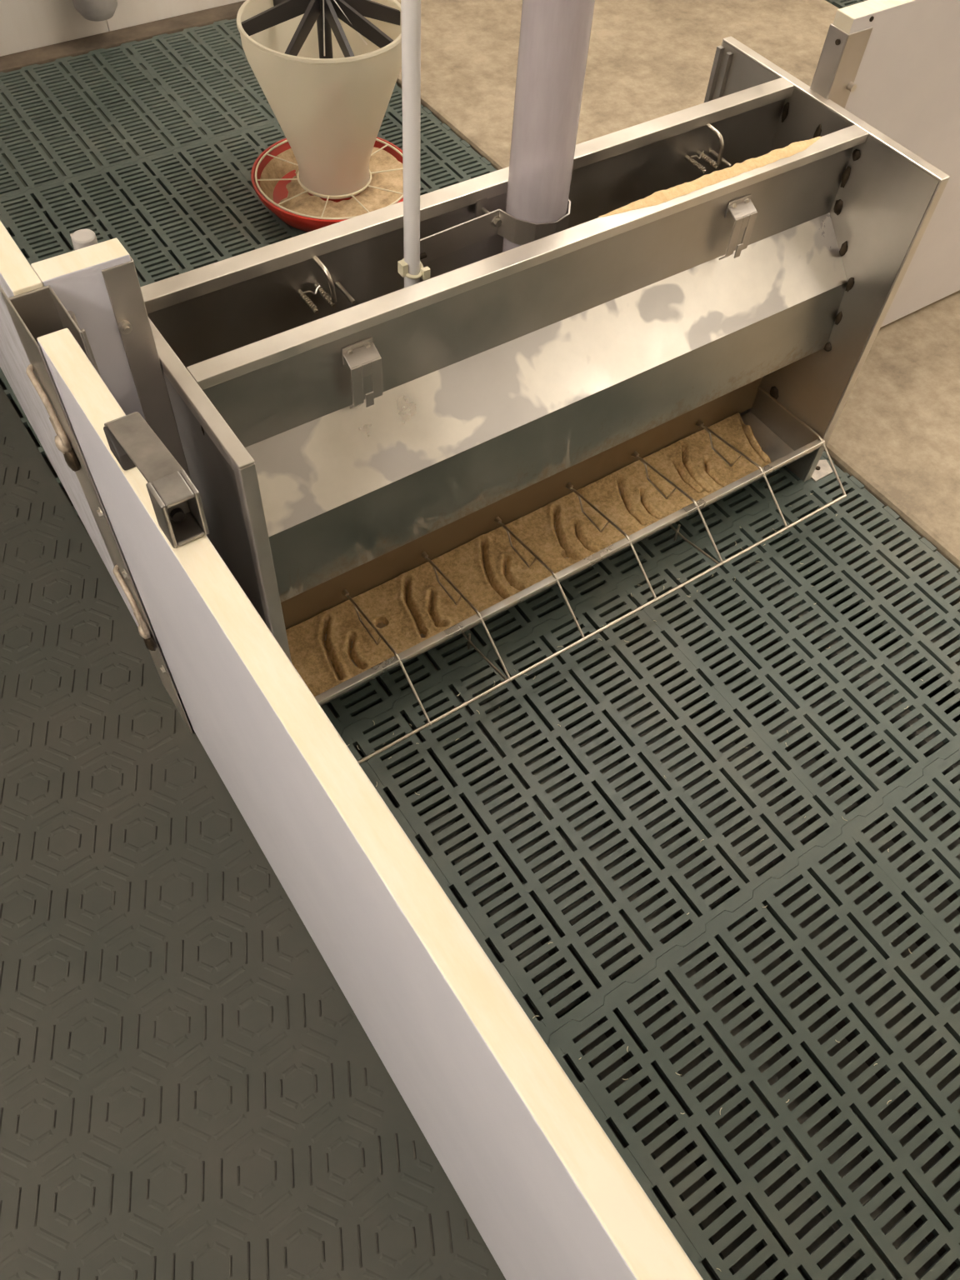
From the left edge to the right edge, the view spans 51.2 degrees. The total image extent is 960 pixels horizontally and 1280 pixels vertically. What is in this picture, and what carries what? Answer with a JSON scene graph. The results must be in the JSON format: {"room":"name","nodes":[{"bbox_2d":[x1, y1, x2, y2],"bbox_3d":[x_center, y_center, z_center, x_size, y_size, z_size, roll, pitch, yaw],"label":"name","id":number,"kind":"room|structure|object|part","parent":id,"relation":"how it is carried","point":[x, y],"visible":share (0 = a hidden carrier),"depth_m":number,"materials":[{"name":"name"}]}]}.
{"room":"farm building","nodes":[
{"label":"farm building","id":0,"kind":"room"},
{"bbox_2d":[0,0,244,56],"bbox_3d":[-0.841,-2.700,2.289,8.400,2.900,0.065,-28,61,-21],"label":"wall","id":1,"kind":"structure","parent":0,"point":[25,25],"depth_m":3.02,"materials":[{"name":"white paint"}]},
{"bbox_2d":[72,0,117,21],"bbox_3d":[-1.134,-1.929,2.905,0.132,0.218,0.132,-28,61,-21],"label":"bowl","id":2,"kind":"object","parent":1,"relation":"attached to","point":[92,10],"depth_m":2.94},
{"bbox_2d":[0,0,245,72],"bbox_3d":[-2.393,-1.106,2.667,4.310,0.304,0.083,-28,61,-21],"label":"trim","id":3,"kind":"structure","parent":1,"relation":"attached to","point":[49,53],"depth_m":3.08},
{"bbox_2d":[0,18,959,1279],"bbox_3d":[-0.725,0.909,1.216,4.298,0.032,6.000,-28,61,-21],"label":"floor","id":4,"kind":"structure","parent":0,"point":[220,162],"depth_m":1.62,"materials":[{"name":"green plastic"}]},
{"bbox_2d":[0,220,138,626],"bbox_3d":[-1.124,-0.973,1.964,0.116,0.833,2.310,-28,61,-21],"label":"partition panel","id":5,"kind":"object","parent":4,"relation":"on","point":[17,277],"visible":0.45,"depth_m":1.61,"materials":[{"name":"white plastic"}]},
{"bbox_2d":[71,229,98,249],"bbox_3d":[-0.482,-0.234,1.502,0.027,0.828,0.027,-28,61,-21],"label":"post","id":6,"kind":"object","parent":4,"relation":"on","point":[82,238],"visible":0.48,"depth_m":1.16,"materials":[{"name":"white plastic"}]},
{"bbox_2d":[0,285,193,734],"bbox_3d":[-0.492,-0.120,1.420,0.085,0.832,0.128,-28,61,-21],"label":"gate post","id":7,"kind":"object","parent":4,"relation":"on","point":[35,313],"visible":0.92,"depth_m":1.17,"materials":[{"name":"metal"}]},
{"bbox_3d":[-0.478,-0.141,1.455,0.020,0.800,0.011,-28,61,-21],"label":"guide rod","id":8,"kind":"part","parent":7,"relation":"part of","materials":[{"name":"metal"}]},
{"bbox_2d":[36,328,703,1279],"bbox_3d":[0.058,0.570,0.973,0.049,0.834,1.883,-28,61,-21],"label":"gate","id":9,"kind":"object","parent":7,"relation":"attached to","point":[548,1193],"visible":1,"depth_m":0.86,"materials":[{"name":"white plastic"}]},
{"bbox_2d":[103,411,209,548],"bbox_3d":[-0.299,-0.156,0.910,0.035,0.056,0.150,-28,61,-21],"label":"bracket","id":10,"kind":"object","parent":9,"relation":"on","point":[176,501],"visible":1,"depth_m":0.89,"materials":[{"name":"metal"}]},
{"bbox_2d":[145,469,209,548],"bbox_3d":[-0.266,-0.115,0.884,0.035,0.055,0.033,-28,61,-21],"label":"socket","id":11,"kind":"object","parent":10,"relation":"attached to","point":[176,501],"depth_m":0.87,"materials":[{"name":"metal"}]},
{"bbox_3d":[-0.272,-0.113,0.902,0.012,0.012,0.006,-28,61,-21],"label":"knob","id":12,"kind":"part","parent":10,"relation":"part of","materials":[{"name":"grey rubber"}]},
{"bbox_2d":[30,238,191,480],"bbox_3d":[-0.466,-0.186,1.464,0.103,0.837,0.053,-28,61,-21],"label":"post","id":13,"kind":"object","parent":4,"relation":"on","point":[99,282],"depth_m":1.18,"materials":[{"name":"white pvc plastic"}]},
{"bbox_2d":[236,0,403,232],"bbox_3d":[-0.367,-1.318,2.436,0.424,0.535,0.424,-28,61,-21],"label":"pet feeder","id":14,"kind":"object","parent":4,"relation":"on","point":[327,72],"visible":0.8,"depth_m":2.33,"materials":[{"name":"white plastic"}]},
{"bbox_3d":[-0.452,-1.418,2.264,0.165,0.105,0.084,-28,61,-21],"label":"spider arm","id":15,"kind":"part","parent":14,"relation":"part of","materials":[{"name":"black plastic"}]},
{"bbox_3d":[-0.424,-1.487,2.314,0.010,0.105,0.178,-37,65,-25],"label":"spider arm","id":16,"kind":"part","parent":14,"relation":"part of","materials":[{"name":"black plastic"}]},
{"bbox_3d":[-0.393,-1.355,2.224,0.010,0.105,0.178,20,56,10],"label":"spider arm","id":17,"kind":"part","parent":14,"relation":"part of","materials":[{"name":"black plastic"}]},
{"bbox_2d":[255,138,403,219],"bbox_3d":[-0.377,-1.205,2.598,0.406,0.012,0.406,-28,61,-21],"label":"grille","id":18,"kind":"object","parent":14,"relation":"attached to","point":[353,189],"depth_m":2.56,"materials":[{"name":"beige plastic"}]},
{"bbox_2d":[260,146,403,217],"bbox_3d":[-0.379,-1.184,2.629,0.384,0.056,0.384,-28,61,-21],"label":"feed","id":19,"kind":"object","parent":14,"relation":"in","point":[372,198],"visible":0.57,"depth_m":2.60,"materials":[{"name":"beige food"}]},
{"bbox_3d":[-0.314,-1.355,2.229,0.010,0.105,0.178,-20,59,-17],"label":"spider arm","id":20,"kind":"part","parent":14,"relation":"part of","materials":[{"name":"black plastic"}]},
{"bbox_3d":[-0.270,-1.390,2.256,0.178,0.105,0.010,23,57,12],"label":"spider arm","id":21,"kind":"part","parent":14,"relation":"part of","materials":[{"name":"black plastic"}]},
{"bbox_3d":[-0.268,-1.457,2.303,0.178,0.105,0.010,-19,59,-16],"label":"spider arm","id":22,"kind":"part","parent":14,"relation":"part of","materials":[{"name":"black plastic"}]},
{"bbox_2d":[70,36,949,764],"bbox_3d":[0.097,-0.469,1.788,1.315,0.688,0.736,-28,61,-21],"label":"trough","id":23,"kind":"object","parent":4,"relation":"on","point":[344,429],"visible":0.89,"depth_m":1.59,"materials":[{"name":"silver metal"}]},
{"bbox_3d":[-0.426,-0.194,1.566,0.003,0.684,0.514,-28,61,-21],"label":"panel","id":24,"kind":"part","parent":23,"relation":"part of","materials":[{"name":"silver metal"}]},
{"bbox_3d":[-0.249,-0.490,1.451,0.009,0.010,0.052,-28,61,-21],"label":"adjusting rod","id":25,"kind":"part","parent":23,"relation":"part of","materials":[{"name":"metal"}]},
{"bbox_3d":[-0.225,-0.519,1.435,0.010,0.054,0.054,-34,64,-24],"label":"adjusting handle","id":26,"kind":"part","parent":23,"relation":"part of","materials":[{"name":"metal"}]},
{"bbox_3d":[-0.226,-0.502,1.461,0.009,0.010,0.052,-28,61,-21],"label":"adjusting rod","id":27,"kind":"part","parent":23,"relation":"part of","materials":[{"name":"metal"}]},
{"bbox_3d":[-0.199,-0.513,1.481,0.007,0.009,0.050,-28,61,-21],"label":"adjusting rod","id":28,"kind":"part","parent":23,"relation":"part of","materials":[{"name":"metal"}]},
{"bbox_2d":[420,182,570,264],"bbox_3d":[0.016,-0.614,1.507,0.271,0.040,0.110,-28,61,-21],"label":"clamp","id":29,"kind":"object","parent":23,"relation":"attached to","point":[490,220],"visible":0.84,"depth_m":1.51,"materials":[{"name":"metal"}]},
{"bbox_2d":[285,412,771,696],"bbox_3d":[0.147,-0.187,1.931,1.196,0.037,0.174,-28,61,-21],"label":"feed","id":30,"kind":"object","parent":23,"relation":"in","point":[411,604],"visible":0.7,"depth_m":1.90,"materials":[{"name":"brown food"}]},
{"bbox_3d":[0.151,-0.449,1.600,1.199,0.090,0.089,-28,61,-21],"label":"sloped panel","id":31,"kind":"part","parent":23,"relation":"part of","materials":[{"name":"silver metal"}]},
{"bbox_2d":[502,0,594,252],"bbox_3d":[0.131,-1.143,0.823,0.093,2.120,0.093,-28,61,-21],"label":"tube","id":32,"kind":"object","parent":23,"relation":"in","point":[516,173],"visible":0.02,"depth_m":1.39,"materials":[{"name":"white"}]},
{"bbox_3d":[0.160,-0.352,1.699,1.199,0.183,0.054,-28,61,-21],"label":"panel","id":33,"kind":"part","parent":23,"relation":"part of","materials":[{"name":"silver metal"}]},
{"bbox_3d":[0.259,-0.039,1.851,1.188,0.006,0.007,-28,61,-21],"label":"rod","id":34,"kind":"part","parent":23,"relation":"part of","materials":[{"name":"metal"}]},
{"bbox_3d":[0.369,-0.814,1.715,0.009,0.010,0.052,-28,61,-21],"label":"adjusting rod","id":35,"kind":"part","parent":23,"relation":"part of","materials":[{"name":"metal"}]},
{"bbox_3d":[0.392,-0.826,1.725,0.009,0.010,0.052,-28,61,-21],"label":"adjusting rod","id":36,"kind":"part","parent":23,"relation":"part of","materials":[{"name":"metal"}]},
{"bbox_2d":[599,136,821,216],"bbox_3d":[0.372,-0.722,1.557,0.463,0.010,0.022,-28,61,-21],"label":"spilled feed","id":37,"kind":"object","parent":23,"relation":"in","point":[662,196],"visible":1,"depth_m":1.55,"materials":[{"name":"beige food"}]},
{"bbox_3d":[0.393,-0.843,1.698,0.010,0.054,0.054,-34,64,-24],"label":"adjusting handle","id":38,"kind":"part","parent":23,"relation":"part of","materials":[{"name":"metal"}]},
{"bbox_3d":[0.419,-0.837,1.744,0.007,0.009,0.050,-28,61,-21],"label":"adjusting rod","id":39,"kind":"part","parent":23,"relation":"part of","materials":[{"name":"metal"}]},
{"bbox_3d":[0.730,-0.379,2.182,0.066,0.003,0.067,-28,61,-21],"label":"foot plate","id":40,"kind":"part","parent":23,"relation":"part of","materials":[{"name":"metal"}]},
{"bbox_3d":[0.570,-0.716,1.991,0.003,0.684,0.514,-28,61,-21],"label":"panel","id":41,"kind":"part","parent":23,"relation":"part of","materials":[{"name":"silver metal"}]},
{"bbox_2d":[347,493,923,1271],"bbox_3d":[0.505,0.301,1.697,1.184,0.002,1.056,-28,61,-21],"label":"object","id":42,"kind":"object","parent":4,"relation":"on","point":[812,493],"visible":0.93,"depth_m":1.73,"materials":[{"name":"beige"}]},
{"bbox_2d":[810,0,959,327],"bbox_3d":[1.474,-1.250,2.339,2.188,0.814,0.053,-28,61,-21],"label":"wall","id":43,"kind":"structure","parent":4,"relation":"on","point":[894,65],"depth_m":1.81,"materials":[{"name":"plastic"}]},
{"bbox_2d":[395,0,959,665],"bbox_3d":[1.867,-0.138,2.273,1.605,0.300,6.520,-28,61,-21],"label":"floor","id":44,"kind":"structure","parent":0,"point":[897,431],"depth_m":3.02,"materials":[{"name":"beige concrete"}]},
{"bbox_2d":[825,0,867,8],"bbox_3d":[1.835,-1.835,3.272,0.520,0.016,1.846,-28,61,-21],"label":"floor","id":45,"kind":"structure","parent":0,"point":[838,3],"depth_m":3.50,"materials":[{"name":"green plastic"}]},
{"bbox_3d":[1.115,-1.184,-0.430,8.400,0.050,6.800,-28,61,-21],"label":"ceiling","id":46,"kind":"structure","parent":0,"visible":0},
{"bbox_2d":[400,0,420,288],"bbox_3d":[-0.053,-1.016,0.749,0.023,2.198,0.023,-28,61,-21],"label":"pipe","id":47,"kind":"object","parent":46,"relation":"hanging from","point":[410,9],"visible":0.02,"depth_m":1.27,"materials":[{"name":"white plastic"}]},
{"bbox_2d":[397,258,430,279],"bbox_3d":[-0.098,-0.536,1.443,0.040,0.027,0.035,-28,61,-21],"label":"clamp","id":48,"kind":"object","parent":47,"relation":"attached to","point":[402,267],"visible":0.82,"depth_m":1.44,"materials":[{"name":"beige plastic"}]}
]}

